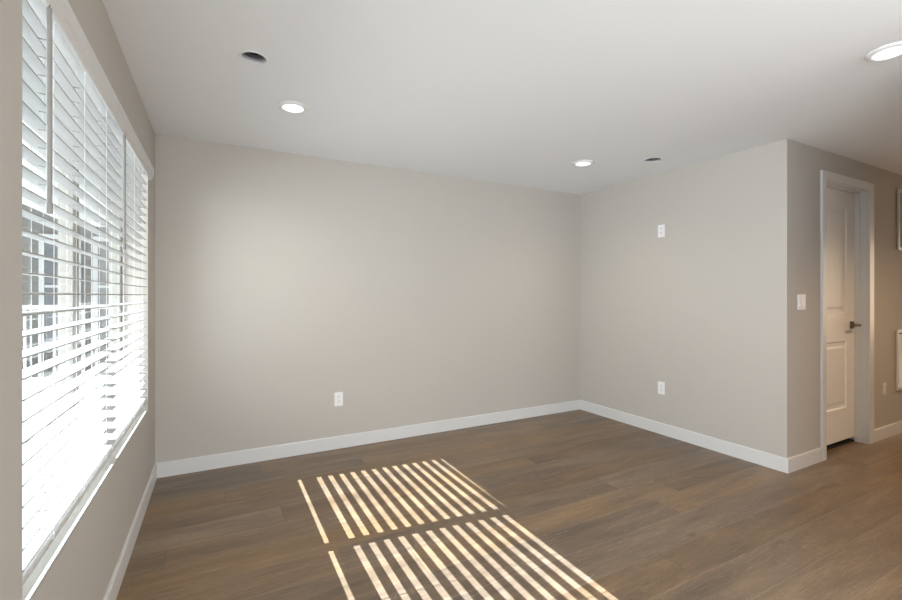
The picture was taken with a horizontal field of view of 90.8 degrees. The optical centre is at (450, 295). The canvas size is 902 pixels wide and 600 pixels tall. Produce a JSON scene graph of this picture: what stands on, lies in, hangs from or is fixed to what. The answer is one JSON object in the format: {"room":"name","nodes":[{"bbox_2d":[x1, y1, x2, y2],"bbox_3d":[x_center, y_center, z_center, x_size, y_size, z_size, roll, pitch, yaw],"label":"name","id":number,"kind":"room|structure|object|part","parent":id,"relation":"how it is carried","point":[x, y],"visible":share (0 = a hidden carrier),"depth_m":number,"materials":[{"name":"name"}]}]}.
{"room":"empty living room","nodes":[
{"label":"empty living room","id":0,"kind":"room"},
{"bbox_2d":[22,120,108,226],"bbox_3d":[-2.206,-1.285,0.802,1.928,0.240,15.500,0,0,-28],"label":"sky","id":1,"kind":"structure","parent":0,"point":[25,183],"depth_m":5.09,"materials":[{"name":"white"}]},
{"bbox_2d":[0,0,154,599],"bbox_3d":[-0.266,0.075,-0.571,0.201,2.440,8.544,0,0,-28],"label":"wall","id":2,"kind":"structure","parent":0,"point":[84,569],"depth_m":1.35,"materials":[{"name":"beige paint"}]},
{"bbox_2d":[22,152,147,599],"bbox_3d":[-1.546,-0.037,1.885,0.195,1.551,2.048,0,0,-28],"label":"window","id":3,"kind":"structure","parent":2,"relation":"in","point":[33,583],"depth_m":1.86,"materials":[{"name":"plastic"}]},
{"bbox_2d":[22,0,112,586],"bbox_3d":[-1.238,-0.061,1.471,0.079,1.496,1.013,0,0,-28],"label":"window blind","id":4,"kind":"object","parent":3,"relation":"attached to","point":[60,103],"visible":0.91,"depth_m":1.33,"materials":[{"name":"white paint"}]},
{"bbox_3d":[-1.121,-0.046,1.222,0.049,1.443,0.006,0,0,-28],"label":"ladder cord","id":5,"kind":"part","parent":4,"relation":"part of","materials":[{"name":"white fabric"}]},
{"bbox_3d":[-1.248,0.672,1.466,0.045,0.019,1.013,0,0,-28],"label":"rail","id":6,"kind":"part","parent":4,"relation":"part of","materials":[{"name":"white paint"}]},
{"bbox_3d":[-1.269,-0.046,1.506,0.049,1.443,0.006,0,0,-28],"label":"ladder cord","id":7,"kind":"part","parent":4,"relation":"part of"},
{"bbox_3d":[-1.421,-0.046,1.799,0.049,1.443,0.006,0,0,-28],"label":"ladder cord","id":8,"kind":"part","parent":4,"relation":"part of","materials":[{"name":"white fabric"}]},
{"bbox_3d":[-1.546,0.732,1.885,0.195,0.012,2.048,0,0,-28],"label":"sill","id":9,"kind":"part","parent":3,"relation":"part of","materials":[{"name":"paint"}]},
{"bbox_3d":[-1.605,-0.043,1.854,0.060,1.539,2.048,0,0,-28],"label":"frame","id":10,"kind":"part","parent":3,"relation":"part of","materials":[{"name":"plastic"}]},
{"bbox_2d":[101,116,146,450],"bbox_3d":[-1.709,-0.061,2.375,0.079,1.496,1.005,0,0,-28],"label":"window blind","id":11,"kind":"object","parent":3,"relation":"attached to","point":[127,402],"visible":0.97,"depth_m":2.21,"materials":[{"name":"white paint"}]},
{"bbox_3d":[-1.594,-0.046,2.129,0.049,1.443,0.006,0,0,-28],"label":"ladder cord","id":12,"kind":"part","parent":11,"relation":"part of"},
{"bbox_3d":[-1.733,-0.046,2.395,0.049,1.443,0.006,0,0,-28],"label":"ladder cord","id":13,"kind":"part","parent":11,"relation":"part of","materials":[{"name":"white fabric"}]},
{"bbox_3d":[-1.720,0.672,2.369,0.045,0.019,1.005,0,0,-28],"label":"rail","id":14,"kind":"part","parent":11,"relation":"part of","materials":[{"name":"white paint"}]},
{"bbox_2d":[42,0,153,179],"bbox_3d":[-1.444,-0.779,1.937,0.032,0.076,2.106,0,0,-28],"label":"blind valance","id":15,"kind":"object","parent":2,"relation":"attached to","point":[63,15],"visible":1,"depth_m":1.52,"materials":[{"name":"white paint"}]},
{"bbox_2d":[103,464,156,599],"bbox_3d":[-1.083,1.242,1.224,0.013,0.105,4.340,0,0,-28],"label":"baseboard","id":16,"kind":"structure","parent":2,"relation":"attached to","point":[112,591],"depth_m":2.20,"materials":[{"name":"white paint"}]},
{"bbox_2d":[155,134,579,462],"bbox_3d":[-0.289,0.075,4.197,4.178,2.440,0.120,0,0,-28],"label":"wall","id":17,"kind":"structure","parent":0,"point":[285,283],"depth_m":3.78,"materials":[{"name":"beige paint"}]},
{"bbox_2d":[334,392,342,405],"bbox_3d":[-0.951,0.878,3.768,0.072,0.116,0.009,0,0,-28],"label":"wall outlet","id":18,"kind":"object","parent":17,"relation":"attached to","point":[338,396],"visible":1,"depth_m":3.77,"materials":[{"name":"white plastic"}]},
{"bbox_2d":[155,400,579,477],"bbox_3d":[-0.310,1.242,4.110,4.056,0.105,0.013,0,0,-28],"label":"baseboard","id":19,"kind":"structure","parent":17,"relation":"attached to","point":[208,462],"depth_m":3.78,"materials":[{"name":"white paint"}]},
{"bbox_2d":[102,0,901,194],"bbox_3d":[3.630,-1.255,1.537,9.350,0.220,8.674,0,0,-28],"label":"ceiling","id":20,"kind":"structure","parent":0,"point":[509,92],"depth_m":2.35,"materials":[{"name":"paint"}]},
{"bbox_2d":[239,50,268,64],"bbox_3d":[-0.950,-1.196,2.146,0.134,0.107,0.134,0,0,-24],"label":"recessed light","id":21,"kind":"object","parent":20,"relation":"attached to","point":[252,57],"depth_m":2.18,"materials":[{"name":"white plastic"}]},
{"bbox_2d":[277,101,307,113],"bbox_3d":[-0.960,-1.141,2.705,0.178,0.016,0.178,0,0,-28],"label":"recessed light","id":22,"kind":"object","parent":20,"relation":"in","point":[294,107],"visible":1,"depth_m":2.69,"materials":[{"name":"white plastic"}]},
{"bbox_2d":[572,160,593,166],"bbox_3d":[1.142,-1.141,3.848,0.178,0.016,0.178,0,0,-28],"label":"recessed light","id":23,"kind":"object","parent":20,"relation":"in","point":[581,163],"visible":1,"depth_m":3.83,"materials":[{"name":"white plastic"}]},
{"bbox_2d":[643,157,662,162],"bbox_3d":[1.708,-1.196,3.763,0.156,0.107,0.156,0,0,7],"label":"recessed light","id":24,"kind":"object","parent":20,"relation":"attached to","point":[654,159],"depth_m":3.81,"materials":[{"name":"white plastic"}]},
{"bbox_2d":[864,41,901,61],"bbox_3d":[2.058,-1.141,2.086,0.178,0.016,0.178,0,0,-28],"label":"recessed light","id":25,"kind":"object","parent":20,"relation":"in","point":[892,50],"visible":1,"depth_m":2.09,"materials":[{"name":"white plastic"}]},
{"bbox_2d":[116,409,901,599],"bbox_3d":[3.563,1.349,1.502,9.500,0.132,8.674,0,0,-28],"label":"floor","id":26,"kind":"structure","parent":0,"point":[579,504],"depth_m":2.53,"materials":[{"name":"brown wood"}]},
{"bbox_2d":[580,139,794,457],"bbox_3d":[2.017,0.075,4.191,0.120,2.440,2.072,0,0,-28],"label":"wall","id":27,"kind":"structure","parent":0,"point":[704,309],"depth_m":3.83,"materials":[{"name":"beige paint"}]},
{"bbox_2d":[658,381,664,394],"bbox_3d":[1.963,0.865,4.155,0.009,0.116,0.072,0,0,-28],"label":"wall outlet","id":28,"kind":"object","parent":27,"relation":"attached to","point":[661,385],"visible":1,"depth_m":4.15,"materials":[{"name":"white plastic"}]},
{"bbox_2d":[658,224,664,237],"bbox_3d":[1.963,-0.602,4.155,0.009,0.116,0.072,0,0,-28],"label":"wall outlet","id":29,"kind":"object","parent":27,"relation":"attached to","point":[661,228],"visible":1,"depth_m":4.15,"materials":[{"name":"white plastic"}]},
{"bbox_2d":[580,400,788,473],"bbox_3d":[1.965,1.242,4.148,0.013,0.105,2.072,0,0,-28],"label":"baseboard","id":30,"kind":"structure","parent":27,"relation":"attached to","point":[772,461],"depth_m":3.85,"materials":[{"name":"white paint"}]},
{"bbox_2d":[795,141,901,455],"bbox_3d":[4.549,0.075,4.443,4.580,2.440,0.120,0,0,-28],"label":"wall","id":31,"kind":"structure","parent":0,"point":[809,160],"depth_m":3.48,"materials":[{"name":"beige paint"}]},
{"bbox_2d":[797,294,805,309],"bbox_3d":[2.633,0.050,3.339,0.116,0.116,0.012,0,0,-28],"label":"light switch","id":32,"kind":"object","parent":31,"relation":"attached to","point":[801,298],"visible":1,"depth_m":3.33,"materials":[{"name":"white plastic"}]},
{"bbox_2d":[788,420,901,472],"bbox_3d":[4.528,1.242,4.356,4.700,0.105,0.013,0,0,-28],"label":"baseboard","id":33,"kind":"structure","parent":31,"relation":"attached to","point":[806,459],"depth_m":3.44,"materials":[{"name":"white paint"}]},
{"bbox_2d":[820,170,873,460],"bbox_3d":[3.275,0.158,3.750,0.934,2.275,0.140,0,0,-28],"label":"door","id":34,"kind":"structure","parent":31,"relation":"in","point":[846,203],"depth_m":3.87,"materials":[{"name":"white paint"}]},
{"bbox_2d":[882,382,885,395],"bbox_3d":[3.940,0.851,4.043,0.072,0.116,0.009,0,0,-28],"label":"wall outlet","id":35,"kind":"object","parent":31,"relation":"attached to","point":[883,384],"visible":1,"depth_m":4.03,"materials":[{"name":"white plastic"}]},
{"bbox_2d":[896,330,901,390],"bbox_3d":[4.405,0.610,4.289,0.540,0.571,0.016,0,0,-28],"label":"air vent","id":36,"kind":"object","parent":31,"relation":"in","point":[898,332],"visible":1,"depth_m":4.16,"materials":[{"name":"white paint"}]},
{"bbox_2d":[897,189,901,250],"bbox_3d":[4.424,-0.713,4.299,0.537,0.573,0.016,0,0,-28],"label":"air vent","id":37,"kind":"object","parent":31,"relation":"in","point":[899,191],"visible":1,"depth_m":4.17,"materials":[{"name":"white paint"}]},
{"label":"outside","id":38,"kind":"structure","parent":0,"visible":0},
{"bbox_2d":[22,368,107,446],"bbox_3d":[-23.790,1.570,1.412,39.420,0.250,65.000,0,0,-28],"label":"ground","id":39,"kind":"structure","parent":38,"point":[46,374],"depth_m":6.76,"materials":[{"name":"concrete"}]},
{"bbox_2d":[22,204,108,371],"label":"window","id":40,"kind":"structure","parent":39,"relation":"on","point":[37,246],"depth_m":8.40,"materials":[{"name":"grey"}]},
{"bbox_3d":[-7.437,-0.105,8.479,0.480,1.940,0.018,0,0,-28],"label":"pane","id":41,"kind":"part","parent":40,"relation":"part of","materials":[{"name":"clear glass"}]},
{"bbox_3d":[-6.847,-0.105,8.796,0.220,1.940,0.018,0,0,-28],"label":"pane","id":42,"kind":"part","parent":40,"relation":"part of","materials":[{"name":"clear glass"}]},
{"bbox_2d":[22,305,108,426],"bbox_3d":[-4.469,0.745,4.410,2.500,1.400,0.100,0,0,-28],"label":"porch railing","id":43,"kind":"object","parent":39,"relation":"on","point":[24,307],"visible":0.09,"depth_m":4.56,"materials":[{"name":"paint"}]},
{"bbox_3d":[-4.425,0.122,4.434,2.400,0.045,0.060,0,0,-28],"label":"rail","id":44,"kind":"part","parent":43,"relation":"part of","materials":[{"name":"paint"}]}
]}

